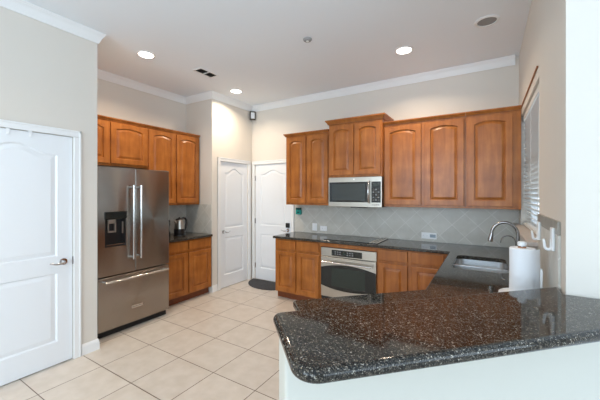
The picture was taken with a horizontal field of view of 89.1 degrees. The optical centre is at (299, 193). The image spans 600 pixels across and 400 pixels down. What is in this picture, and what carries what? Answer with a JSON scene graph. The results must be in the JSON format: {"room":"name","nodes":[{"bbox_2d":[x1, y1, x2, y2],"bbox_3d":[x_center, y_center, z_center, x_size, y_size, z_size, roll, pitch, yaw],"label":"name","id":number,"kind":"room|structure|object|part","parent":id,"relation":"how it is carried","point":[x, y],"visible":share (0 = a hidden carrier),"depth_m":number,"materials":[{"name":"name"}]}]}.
{"room":"kitchen","nodes":[
{"label":"kitchen","id":0,"kind":"room"},
{"bbox_2d":[0,6,96,358],"bbox_3d":[-3.994,-0.025,0.703,0.975,3.120,6.025,0,0,32],"label":"wall","id":1,"kind":"structure","parent":0,"point":[48,74],"depth_m":2.78,"materials":[{"name":"paint"}]},
{"bbox_2d":[0,119,80,385],"bbox_3d":[-2.322,0.472,2.489,0.095,2.125,0.938,0,0,32],"label":"door","id":2,"kind":"structure","parent":1,"relation":"in","point":[36,258],"depth_m":2.62,"materials":[{"name":"white wood"}]},
{"bbox_3d":[-2.155,0.615,2.728,0.059,0.062,0.148,0,0,32],"label":"handle","id":3,"kind":"part","parent":2,"relation":"part of","materials":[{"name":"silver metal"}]},
{"bbox_2d":[81,338,99,355],"bbox_3d":[-2.447,1.483,3.214,0.989,0.104,0.154,0,0,32],"label":"baseboard","id":4,"kind":"structure","parent":1,"relation":"attached to","point":[93,345],"depth_m":2.95,"materials":[{"name":"white"}]},
{"bbox_2d":[0,0,515,111],"bbox_3d":[-2.471,-1.536,2.223,9.485,0.098,3.875,0,0,-37],"label":"trim","id":5,"kind":"structure","parent":1,"relation":"attached to","point":[25,8],"depth_m":4.03,"materials":[{"name":"white wood"}]},
{"bbox_2d":[97,78,185,231],"bbox_3d":[-2.414,-0.025,4.329,0.120,3.120,2.049,0,0,32],"label":"wall","id":6,"kind":"structure","parent":0,"point":[114,100],"depth_m":4.37,"materials":[{"name":"paint"}]},
{"bbox_2d":[97,114,148,168],"bbox_3d":[-2.433,-0.640,3.834,0.355,0.590,0.905,0,0,32],"label":"upper cabinet","id":7,"kind":"object","parent":6,"relation":"attached to","point":[121,143],"visible":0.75,"depth_m":3.83,"materials":[{"name":"brown wood"}]},
{"bbox_3d":[-2.426,-0.627,3.543,0.020,0.505,0.393,0,0,32],"label":"door","id":8,"kind":"part","parent":7,"relation":"part of","materials":[{"name":"brown wood"}]},
{"bbox_3d":[-2.433,-0.917,3.834,0.355,0.035,0.905,0,0,32],"label":"crown trim","id":9,"kind":"part","parent":7,"relation":"part of","materials":[{"name":"brown wood"}]},
{"bbox_3d":[-2.190,-0.627,3.928,0.020,0.505,0.470,0,0,32],"label":"door","id":10,"kind":"part","parent":7,"relation":"part of","materials":[{"name":"brown wood"}]},
{"bbox_2d":[144,125,199,204],"bbox_3d":[-1.969,-0.385,4.591,0.355,1.100,0.868,0,0,32],"label":"upper cabinet","id":11,"kind":"object","parent":6,"relation":"attached to","point":[175,152],"visible":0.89,"depth_m":4.52,"materials":[{"name":"brown wood"}]},
{"bbox_3d":[-1.948,-0.372,4.324,0.020,1.015,0.415,0,0,32],"label":"door","id":12,"kind":"part","parent":11,"relation":"part of","materials":[{"name":"brown wood"}]},
{"bbox_3d":[-1.969,-0.917,4.591,0.355,0.035,0.868,0,0,32],"label":"crown trim","id":13,"kind":"part","parent":11,"relation":"part of","materials":[{"name":"brown wood"}]},
{"bbox_3d":[-1.721,-0.372,4.694,0.020,1.015,0.412,0,0,32],"label":"door","id":14,"kind":"part","parent":11,"relation":"part of","materials":[{"name":"brown wood"}]},
{"bbox_2d":[169,205,185,232],"bbox_3d":[-2.120,0.391,4.681,0.012,0.456,0.877,0,0,32],"label":"tiles","id":15,"kind":"structure","parent":6,"relation":"attached to","point":[175,211],"depth_m":4.88,"materials":[{"name":"grey tile"}]},
{"bbox_2d":[0,278,295,399],"bbox_3d":[-0.251,1.585,0.031,8.300,0.100,9.030,0,0,32],"label":"floor","id":16,"kind":"structure","parent":0,"point":[223,344],"depth_m":2.83,"materials":[{"name":"beige tile"}]},
{"bbox_2d":[97,166,168,338],"bbox_3d":[-2.191,0.620,3.715,0.852,1.830,0.832,0,0,32],"label":"refrigerator","id":17,"kind":"object","parent":16,"relation":"on","point":[132,204],"visible":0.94,"depth_m":3.45,"materials":[{"name":"grey metal"}]},
{"bbox_3d":[-2.021,0.357,3.336,0.028,0.155,0.162,0,0,32],"label":"dispenser spout","id":18,"kind":"part","parent":17,"relation":"part of","materials":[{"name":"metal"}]},
{"bbox_3d":[-2.026,0.231,3.336,0.060,0.080,0.234,0,0,32],"label":"dispenser panel","id":19,"kind":"part","parent":17,"relation":"part of","materials":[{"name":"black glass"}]},
{"bbox_3d":[-2.028,0.295,3.358,0.068,1.170,0.394,0,0,32],"label":"door","id":20,"kind":"part","parent":17,"relation":"part of","materials":[{"name":"metal"}]},
{"bbox_3d":[-2.162,1.510,3.697,0.550,0.049,0.812,0,0,32],"label":"kick plate","id":21,"kind":"part","parent":17,"relation":"part of","materials":[{"name":"black"}]},
{"bbox_3d":[-1.891,0.318,3.453,0.068,0.835,0.026,0,0,32],"label":"handle","id":22,"kind":"part","parent":17,"relation":"part of","materials":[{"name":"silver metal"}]},
{"bbox_3d":[-1.914,1.176,3.545,0.068,0.568,0.832,0,0,32],"label":"freezer drawer","id":23,"kind":"part","parent":17,"relation":"part of","materials":[{"name":"metal"}]},
{"bbox_3d":[-1.856,0.938,3.510,0.068,0.026,0.742,0,0,32],"label":"handle","id":24,"kind":"part","parent":17,"relation":"part of","materials":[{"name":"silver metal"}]},
{"bbox_3d":[-1.846,0.318,3.526,0.068,0.835,0.026,0,0,32],"label":"handle","id":25,"kind":"part","parent":17,"relation":"part of","materials":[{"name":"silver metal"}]},
{"bbox_3d":[-1.809,0.295,3.716,0.068,1.170,0.432,0,0,32],"label":"door","id":26,"kind":"part","parent":17,"relation":"part of","materials":[{"name":"metal"}]},
{"bbox_2d":[167,237,210,305],"bbox_3d":[-1.848,1.096,4.515,0.610,0.878,0.868,0,0,32],"label":"base cabinet","id":27,"kind":"object","parent":16,"relation":"on","point":[189,263],"visible":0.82,"depth_m":4.37,"materials":[{"name":"brown wood"}]},
{"bbox_3d":[-1.709,1.125,4.178,0.020,0.580,0.402,0,0,32],"label":"door","id":28,"kind":"part","parent":27,"relation":"part of","materials":[{"name":"brown wood"}]},
{"bbox_3d":[-1.709,0.737,4.178,0.020,0.127,0.402,0,0,32],"label":"drawer","id":29,"kind":"part","parent":27,"relation":"part of","materials":[{"name":"brown wood"}]},
{"bbox_2d":[169,232,212,242],"bbox_3d":[-1.845,0.638,4.512,0.632,0.035,0.876,0,0,32],"label":"countertop","id":30,"kind":"structure","parent":27,"relation":"on","point":[188,235],"depth_m":4.46,"materials":[{"name":"stone"}]},
{"bbox_2d":[173,217,186,235],"bbox_3d":[-1.781,0.482,4.543,0.194,0.277,0.168,0,0,-22],"label":"electric kettle","id":31,"kind":"object","parent":30,"relation":"on","point":[179,229],"visible":0.99,"depth_m":4.48,"materials":[{"name":"silver metal"}]},
{"bbox_3d":[-1.485,1.125,4.543,0.020,0.580,0.408,0,0,32],"label":"door","id":32,"kind":"part","parent":27,"relation":"part of","materials":[{"name":"brown wood"}]},
{"bbox_3d":[-1.485,0.737,4.543,0.020,0.127,0.408,0,0,32],"label":"drawer","id":33,"kind":"part","parent":27,"relation":"part of","materials":[{"name":"brown wood"}]},
{"bbox_2d":[248,278,274,289],"bbox_3d":[-0.556,1.529,5.102,0.920,0.012,0.420,0,0,32],"label":"door mat","id":34,"kind":"object","parent":16,"relation":"on","point":[256,283],"visible":0.7,"depth_m":5.13,"materials":[{"name":"grey fabric"}]},
{"bbox_2d":[275,238,319,299],"bbox_3d":[0.103,1.096,4.587,0.748,0.878,0.610,0,0,32],"label":"base cabinet","id":35,"kind":"object","parent":16,"relation":"on","point":[297,263],"visible":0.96,"depth_m":4.34,"materials":[{"name":"brown wood"}]},
{"bbox_3d":[-0.211,0.737,4.433,0.350,0.127,0.020,0,0,32],"label":"drawer","id":36,"kind":"part","parent":35,"relation":"part of","materials":[{"name":"brown wood"}]},
{"bbox_3d":[-0.211,1.125,4.433,0.350,0.580,0.020,0,0,32],"label":"door","id":37,"kind":"part","parent":35,"relation":"part of","materials":[{"name":"brown wood"}]},
{"bbox_3d":[0.108,0.737,4.238,0.350,0.127,0.020,0,0,32],"label":"drawer","id":38,"kind":"part","parent":35,"relation":"part of","materials":[{"name":"brown wood"}]},
{"bbox_3d":[0.108,1.125,4.238,0.350,0.580,0.020,0,0,32],"label":"door","id":39,"kind":"part","parent":35,"relation":"part of","materials":[{"name":"brown wood"}]},
{"bbox_2d":[320,243,376,297],"bbox_3d":[0.763,1.096,4.195,0.783,0.878,0.590,0,0,32],"label":"base cabinet","id":40,"kind":"object","parent":16,"relation":"on","point":[373,249],"visible":0.17,"depth_m":3.98,"materials":[{"name":"brown wood"}]},
{"bbox_2d":[321,246,376,297],"bbox_3d":[0.733,1.059,4.117,0.757,0.692,0.623,0,0,32],"label":"oven","id":41,"kind":"object","parent":40,"relation":"in","point":[344,272],"visible":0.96,"depth_m":3.90,"materials":[{"name":"grey metal"}]},
{"bbox_3d":[0.588,0.895,3.881,0.678,0.022,0.069,0,0,32],"label":"handle","id":42,"kind":"part","parent":41,"relation":"part of","materials":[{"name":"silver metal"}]},
{"bbox_3d":[0.615,0.771,3.925,0.757,0.112,0.026,0,0,32],"label":"control panel","id":43,"kind":"part","parent":41,"relation":"part of","materials":[{"name":"metal"}]},
{"bbox_2d":[377,248,447,293],"bbox_3d":[1.434,1.096,3.772,0.800,0.878,0.610,0,0,32],"label":"base cabinet","id":44,"kind":"object","parent":16,"relation":"on","point":[397,270],"visible":0.5,"depth_m":3.55,"materials":[{"name":"brown wood"}]},
{"bbox_3d":[1.102,0.737,3.629,0.340,0.127,0.020,0,0,32],"label":"drawer","id":45,"kind":"part","parent":44,"relation":"part of","materials":[{"name":"brown wood"}]},
{"bbox_3d":[1.102,1.125,3.629,0.340,0.580,0.020,0,0,32],"label":"door","id":46,"kind":"part","parent":44,"relation":"part of","materials":[{"name":"brown wood"}]},
{"bbox_3d":[1.428,1.125,3.429,0.340,0.580,0.020,0,0,32],"label":"door","id":47,"kind":"part","parent":44,"relation":"part of","materials":[{"name":"brown wood"}]},
{"bbox_3d":[1.428,0.737,3.429,0.340,0.127,0.020,0,0,32],"label":"drawer","id":48,"kind":"part","parent":44,"relation":"part of","materials":[{"name":"brown wood"}]},
{"bbox_3d":[0.473,1.096,1.583,0.830,0.878,0.605,0,0,-13],"label":"base cabinet","id":49,"kind":"object","parent":16,"relation":"on","visible":0},
{"bbox_2d":[273,232,508,310],"bbox_3d":[0.360,0.638,2.901,3.017,0.035,3.230,0,0,32],"label":"countertop","id":50,"kind":"structure","parent":49,"relation":"on","point":[448,281],"depth_m":2.30,"materials":[{"name":"stone"}]},
{"bbox_2d":[325,235,387,243],"bbox_3d":[0.769,0.615,4.179,0.745,0.011,0.490,0,0,32],"label":"cooktop","id":51,"kind":"object","parent":50,"relation":"in","point":[371,240],"visible":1,"depth_m":4.12,"materials":[{"name":"black glass"}]},
{"bbox_2d":[454,259,507,272],"bbox_3d":[1.618,0.748,2.741,0.405,0.182,0.635,0,0,32],"label":"sink","id":52,"kind":"object","parent":50,"relation":"in","point":[496,267],"visible":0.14,"depth_m":2.93,"materials":[{"name":"silver metal"}]},
{"bbox_3d":[1.534,0.749,2.604,0.403,0.181,0.315,0,0,32],"label":"bowl","id":53,"kind":"part","parent":52,"relation":"part of","materials":[{"name":"silver metal"}]},
{"bbox_2d":[488,221,519,245],"bbox_3d":[1.768,0.428,2.635,0.251,0.384,0.115,0,0,32],"label":"faucet","id":54,"kind":"object","parent":50,"relation":"on","point":[490,237],"visible":0.62,"depth_m":2.65,"materials":[{"name":"silver metal"}]},
{"bbox_2d":[498,241,542,291],"bbox_3d":[1.320,0.451,1.813,0.236,0.340,0.236,0,0,32],"label":"paper towel holder","id":55,"kind":"object","parent":50,"relation":"on","point":[519,243],"visible":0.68,"depth_m":1.79,"materials":[{"name":"white plastic"}]},
{"bbox_3d":[1.320,0.295,1.813,0.046,0.029,0.046,0,0,32],"label":"knob","id":56,"kind":"part","parent":55,"relation":"part of","materials":[{"name":"white plastic"}]},
{"bbox_2d":[509,246,539,290],"bbox_3d":[1.320,0.454,1.812,0.130,0.283,0.132,0,0,-24],"label":"paper towel roll","id":57,"kind":"object","parent":55,"relation":"on","point":[524,262],"visible":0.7,"depth_m":1.76,"materials":[{"name":"white paper"}]},
{"bbox_3d":[1.381,0.511,1.746,0.011,0.170,0.049,0,0,32],"label":"arm","id":58,"kind":"part","parent":55,"relation":"part of","materials":[{"name":"white plastic"}]},
{"bbox_2d":[186,99,217,291],"bbox_3d":[-1.599,-0.025,4.960,0.610,3.120,0.120,0,0,32],"label":"wall","id":59,"kind":"structure","parent":0,"point":[201,116],"depth_m":4.82,"materials":[{"name":"paint"}]},
{"bbox_2d":[186,204,211,233],"bbox_3d":[-1.634,0.391,4.904,0.608,0.456,0.012,0,0,32],"label":"tiles","id":60,"kind":"structure","parent":59,"relation":"attached to","point":[198,216],"depth_m":4.88,"materials":[{"name":"grey tile"}]},
{"bbox_2d":[212,284,217,292],"bbox_3d":[-1.337,1.483,4.791,0.014,0.104,0.100,0,0,32],"label":"baseboard","id":61,"kind":"structure","parent":59,"relation":"attached to","point":[214,287],"depth_m":4.78,"materials":[{"name":"white wood"}]},
{"bbox_2d":[218,101,251,279],"bbox_3d":[-1.140,-0.025,5.240,0.120,3.120,0.836,0,0,32],"label":"wall","id":62,"kind":"structure","parent":0,"point":[234,123],"depth_m":5.21,"materials":[{"name":"paint"}]},
{"bbox_2d":[217,157,250,290],"bbox_3d":[-1.105,0.472,5.175,0.095,2.125,0.780,0,0,32],"label":"door","id":63,"kind":"structure","parent":62,"relation":"in","point":[231,177],"depth_m":5.13,"materials":[{"name":"white wood"}]},
{"bbox_2d":[24,0,531,105],"bbox_3d":[-0.251,-1.635,0.031,8.300,0.100,9.030,0,0,32],"label":"ceiling","id":64,"kind":"structure","parent":0,"point":[257,48],"depth_m":3.13,"materials":[{"name":"white paint"}]},
{"bbox_2d":[136,50,155,58],"bbox_3d":[-1.748,-1.579,3.464,0.196,0.012,0.196,0,0,32],"label":"recessed light","id":65,"kind":"object","parent":64,"relation":"in","point":[145,54],"visible":1,"depth_m":3.45,"materials":[{"name":"white"}]},
{"bbox_2d":[193,67,218,77],"bbox_3d":[-1.225,-1.579,3.982,0.150,0.011,0.310,0,0,32],"label":"ceiling vent","id":66,"kind":"object","parent":64,"relation":"in","point":[200,70],"visible":1,"depth_m":3.97,"materials":[{"name":"white"}]},
{"bbox_2d":[230,89,242,92],"bbox_3d":[-0.983,-1.579,4.692,0.196,0.012,0.196,0,0,32],"label":"recessed light","id":67,"kind":"object","parent":64,"relation":"in","point":[231,90],"visible":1,"depth_m":4.68,"materials":[{"name":"white"}]},
{"bbox_2d":[303,37,311,42],"bbox_3d":[0.077,-1.571,3.119,0.090,0.026,0.090,0,0,32],"label":"smoke detector","id":68,"kind":"object","parent":64,"relation":"attached to","point":[305,39],"visible":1,"depth_m":3.10,"materials":[{"name":"grey plastic"}]},
{"bbox_2d":[395,46,413,54],"bbox_3d":[1.145,-1.579,3.357,0.196,0.012,0.196,0,0,32],"label":"recessed light","id":69,"kind":"object","parent":64,"relation":"in","point":[404,49],"visible":1,"depth_m":3.35,"materials":[{"name":"white"}]},
{"bbox_2d":[474,15,499,27],"bbox_3d":[1.713,-1.580,2.795,0.200,0.010,0.200,0,0,32],"label":"ceiling speaker","id":70,"kind":"object","parent":64,"relation":"attached to","point":[489,20],"visible":1,"depth_m":2.79,"materials":[{"name":"white plastic"}]},
{"bbox_2d":[477,17,496,25],"bbox_3d":[1.713,-1.583,2.795,0.154,0.003,0.154,0,0,32],"label":"grille","id":71,"kind":"object","parent":70,"relation":"attached to","point":[484,21],"depth_m":2.80,"materials":[{"name":"grey"}]},
{"bbox_2d":[252,56,518,277],"bbox_3d":[0.850,-0.025,4.581,4.203,3.120,0.120,0,0,32],"label":"wall","id":72,"kind":"structure","parent":0,"point":[497,87],"depth_m":4.20,"materials":[{"name":"paint"}]},
{"bbox_2d":[250,111,255,119],"bbox_3d":[-0.851,-1.407,5.482,0.104,0.155,0.036,0,0,-13],"label":"sensor","id":73,"kind":"object","parent":72,"relation":"attached to","point":[252,113],"visible":1,"depth_m":5.47,"materials":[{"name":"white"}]},
{"bbox_2d":[252,159,293,281],"bbox_3d":[-0.481,0.472,5.321,0.900,2.125,0.095,0,0,32],"label":"door","id":74,"kind":"structure","parent":72,"relation":"in","point":[274,217],"depth_m":5.38,"materials":[{"name":"white painted wood"},{"name":"satin nickel"}]},
{"bbox_2d":[283,129,328,204],"bbox_3d":[0.163,-0.383,4.715,0.780,1.095,0.360,0,0,32],"label":"upper cabinet","id":75,"kind":"object","parent":72,"relation":"attached to","point":[307,153],"visible":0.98,"depth_m":4.55,"materials":[{"name":"brown wood"}]},
{"bbox_3d":[-0.060,-0.362,4.670,0.347,0.995,0.020,0,0,32],"label":"door","id":76,"kind":"part","parent":75,"relation":"part of","materials":[{"name":"brown wood"}]},
{"bbox_3d":[0.163,-0.910,4.715,0.780,0.040,0.360,0,0,32],"label":"crown trim","id":77,"kind":"part","parent":75,"relation":"part of","materials":[{"name":"brown wood"}]},
{"bbox_3d":[0.255,-0.362,4.476,0.347,0.995,0.020,0,0,32],"label":"door","id":78,"kind":"part","parent":75,"relation":"part of","materials":[{"name":"brown wood"}]},
{"bbox_2d":[325,112,393,177],"bbox_3d":[0.825,-0.631,4.268,0.848,0.803,0.430,0,0,32],"label":"upper cabinet","id":79,"kind":"object","parent":72,"relation":"attached to","point":[356,144],"visible":0.98,"depth_m":4.08,"materials":[{"name":"brown wood"}]},
{"bbox_3d":[0.569,-0.603,4.214,0.354,0.685,0.020,0,0,32],"label":"door","id":80,"kind":"part","parent":79,"relation":"part of","materials":[{"name":"brown wood"}]},
{"bbox_2d":[329,176,383,207],"bbox_3d":[0.812,-0.021,4.246,0.757,0.411,0.457,0,0,32],"label":"microwave","id":81,"kind":"object","parent":79,"relation":"attached to","point":[353,192],"visible":0.99,"depth_m":4.07,"materials":[{"name":"grey metal"}]},
{"bbox_3d":[0.653,-0.025,4.141,0.560,0.273,0.007,0,0,32],"label":"door","id":82,"kind":"part","parent":81,"relation":"part of","materials":[{"name":"black glass"}]},
{"bbox_3d":[0.888,-0.027,3.962,0.022,0.297,0.052,0,0,32],"label":"handle","id":83,"kind":"part","parent":81,"relation":"part of","materials":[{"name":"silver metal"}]},
{"bbox_3d":[0.982,-0.025,3.940,0.123,0.273,0.007,0,0,32],"label":"control panel","id":84,"kind":"part","parent":81,"relation":"part of","materials":[{"name":"black glass"}]},
{"bbox_3d":[0.825,-1.004,4.268,0.848,0.058,0.430,0,0,32],"label":"crown trim","id":85,"kind":"part","parent":79,"relation":"part of","materials":[{"name":"brown wood"}]},
{"bbox_3d":[0.888,-0.603,4.018,0.356,0.685,0.020,0,0,32],"label":"door","id":86,"kind":"part","parent":79,"relation":"part of","materials":[{"name":"brown wood"}]},
{"bbox_2d":[295,205,517,246],"bbox_3d":[1.208,0.391,4.284,3.018,0.456,0.012,0,0,32],"label":"wall tiles","id":87,"kind":"structure","parent":72,"relation":"attached to","point":[451,225],"depth_m":4.08,"materials":[{"name":"grey tile"}]},
{"bbox_2d":[296,208,301,214],"bbox_3d":[-0.024,0.280,5.005,0.104,0.110,0.045,0,0,32],"label":"holder","id":88,"kind":"object","parent":87,"relation":"attached to","point":[298,210],"visible":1,"depth_m":4.98,"materials":[{"name":"teal plastic"}]},
{"bbox_2d":[312,223,316,230],"bbox_3d":[0.233,0.525,4.868,0.085,0.118,0.010,0,0,32],"label":"wall switch","id":89,"kind":"object","parent":87,"relation":"attached to","point":[314,225],"visible":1,"depth_m":4.86,"materials":[{"name":"white plastic"}]},
{"bbox_2d":[320,226,326,230],"bbox_3d":[0.370,0.540,4.785,0.120,0.078,0.009,0,0,32],"label":"wall outlet","id":90,"kind":"object","parent":87,"relation":"attached to","point":[322,228],"visible":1,"depth_m":4.78,"materials":[{"name":"white plastic"}]},
{"bbox_2d":[421,232,436,238],"bbox_3d":[1.682,0.545,3.979,0.185,0.082,0.011,0,0,32],"label":"wall outlet","id":91,"kind":"object","parent":87,"relation":"attached to","point":[424,235],"visible":1,"depth_m":3.98,"materials":[{"name":"white plastic"}]},
{"bbox_2d":[383,112,465,207],"bbox_3d":[1.569,-0.383,3.853,0.940,1.095,0.360,0,0,32],"label":"upper cabinet","id":92,"kind":"object","parent":72,"relation":"attached to","point":[425,157],"visible":1,"depth_m":3.69,"materials":[{"name":"brown wood"}]},
{"bbox_3d":[1.290,-0.362,3.842,0.442,0.995,0.020,0,0,32],"label":"door","id":93,"kind":"part","parent":92,"relation":"part of","materials":[{"name":"brown wood"}]},
{"bbox_3d":[1.569,-0.910,3.853,0.940,0.040,0.360,0,0,32],"label":"crown trim","id":94,"kind":"part","parent":92,"relation":"part of","materials":[{"name":"brown wood"}]},
{"bbox_3d":[1.694,-0.362,3.595,0.420,0.995,0.020,0,0,32],"label":"door","id":95,"kind":"part","parent":92,"relation":"part of","materials":[{"name":"brown wood"}]},
{"bbox_2d":[466,105,520,209],"bbox_3d":[2.189,-0.383,3.473,0.512,1.095,0.360,0,0,32],"label":"upper cabinet","id":96,"kind":"object","parent":72,"relation":"attached to","point":[493,136],"visible":0.99,"depth_m":3.32,"materials":[{"name":"brown wood"}]},
{"bbox_3d":[2.189,-0.910,3.473,0.512,0.040,0.360,0,0,32],"label":"crown trim","id":97,"kind":"part","parent":96,"relation":"part of","materials":[{"name":"brown wood"}]},
{"bbox_2d":[279,339,599,399],"bbox_3d":[0.641,1.022,1.230,1.450,1.027,0.120,0,0,-13],"label":"wall","id":98,"kind":"structure","parent":0,"point":[571,372],"depth_m":1.19,"materials":[{"name":"grey paint"}]},
{"bbox_2d":[273,287,599,383],"bbox_3d":[0.759,0.485,1.190,1.685,0.044,0.433,0,0,-13],"label":"countertop","id":99,"kind":"structure","parent":98,"relation":"on","point":[335,344],"depth_m":1.02,"materials":[{"name":"stone"}]},
{"bbox_2d":[519,0,599,298],"bbox_3d":[1.936,-0.025,2.417,0.150,3.120,2.435,0,0,32],"label":"wall","id":100,"kind":"structure","parent":0,"point":[561,38],"depth_m":1.42,"materials":[{"name":"paint"}]},
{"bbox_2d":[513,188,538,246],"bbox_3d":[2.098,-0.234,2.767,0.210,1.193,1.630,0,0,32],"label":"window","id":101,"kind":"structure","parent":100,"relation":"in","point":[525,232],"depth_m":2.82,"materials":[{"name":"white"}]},
{"bbox_3d":[2.076,0.348,2.780,0.160,0.030,1.630,0,0,32],"label":"sill","id":102,"kind":"part","parent":101,"relation":"part of","materials":[{"name":"stone"}]},
{"bbox_2d":[523,84,538,234],"bbox_3d":[2.064,-0.252,2.694,0.068,1.149,1.334,0,0,32],"label":"blind","id":103,"kind":"object","parent":101,"relation":"attached to","point":[531,116],"visible":0.56,"depth_m":2.71,"materials":[{"name":"white plastic"}]},
{"bbox_3d":[2.069,0.312,2.691,0.052,0.022,1.326,0,0,32],"label":"rail","id":104,"kind":"part","parent":103,"relation":"part of","materials":[{"name":"white plastic"}]},
{"bbox_3d":[2.022,-0.238,2.677,0.014,1.085,1.162,0,0,32],"label":"cord","id":105,"kind":"part","parent":103,"relation":"part of","materials":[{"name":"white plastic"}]},
{"bbox_3d":[2.124,-0.247,2.657,0.050,1.165,1.350,0,0,32],"label":"frame","id":106,"kind":"part","parent":101,"relation":"part of","materials":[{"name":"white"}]},
{"bbox_3d":[2.124,-0.247,2.657,0.004,1.085,1.270,0,0,32],"label":"pane","id":107,"kind":"part","parent":101,"relation":"part of","materials":[{"name":"white glass"}]},
{"bbox_2d":[521,66,537,108],"bbox_3d":[2.031,-0.908,2.728,0.012,0.011,1.305,0,0,32],"label":"curtain rod","id":108,"kind":"object","parent":100,"relation":"attached to","point":[536,68],"visible":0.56,"depth_m":2.53,"materials":[{"name":"brown wood"}]},
{"bbox_2d":[520,226,560,289],"bbox_3d":[1.893,0.413,2.502,0.012,0.412,2.311,0,0,32],"label":"wall tiles","id":109,"kind":"structure","parent":100,"relation":"attached to","point":[550,261],"depth_m":1.72,"materials":[{"name":"beige tile"}]},
{"bbox_2d":[531,222,540,239],"bbox_3d":[1.573,0.247,2.039,0.052,0.124,0.060,0,0,32],"label":"wall hook","id":110,"kind":"object","parent":109,"relation":"attached to","point":[538,237],"visible":1,"depth_m":2.01,"materials":[{"name":"white plastic"}]},
{"bbox_3d":[1.588,0.245,2.029,0.014,0.120,0.060,0,0,32],"label":"plate","id":111,"kind":"part","parent":110,"relation":"part of","materials":[{"name":"white plastic"}]},
{"bbox_2d":[542,227,554,250],"bbox_3d":[1.312,0.239,1.614,0.052,0.124,0.060,0,0,32],"label":"wall hook","id":112,"kind":"object","parent":109,"relation":"attached to","point":[552,230],"visible":1,"depth_m":1.59,"materials":[{"name":"white plastic"}]},
{"bbox_3d":[1.328,0.237,1.605,0.014,0.120,0.060,0,0,32],"label":"plate","id":113,"kind":"part","parent":112,"relation":"part of","materials":[{"name":"white plastic"}]},
{"bbox_2d":[538,214,560,234],"bbox_3d":[1.471,0.171,1.815,0.014,0.068,0.698,0,0,32],"label":"hook rack","id":114,"kind":"object","parent":100,"relation":"attached to","point":[545,221],"depth_m":1.71,"materials":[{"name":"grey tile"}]}
]}

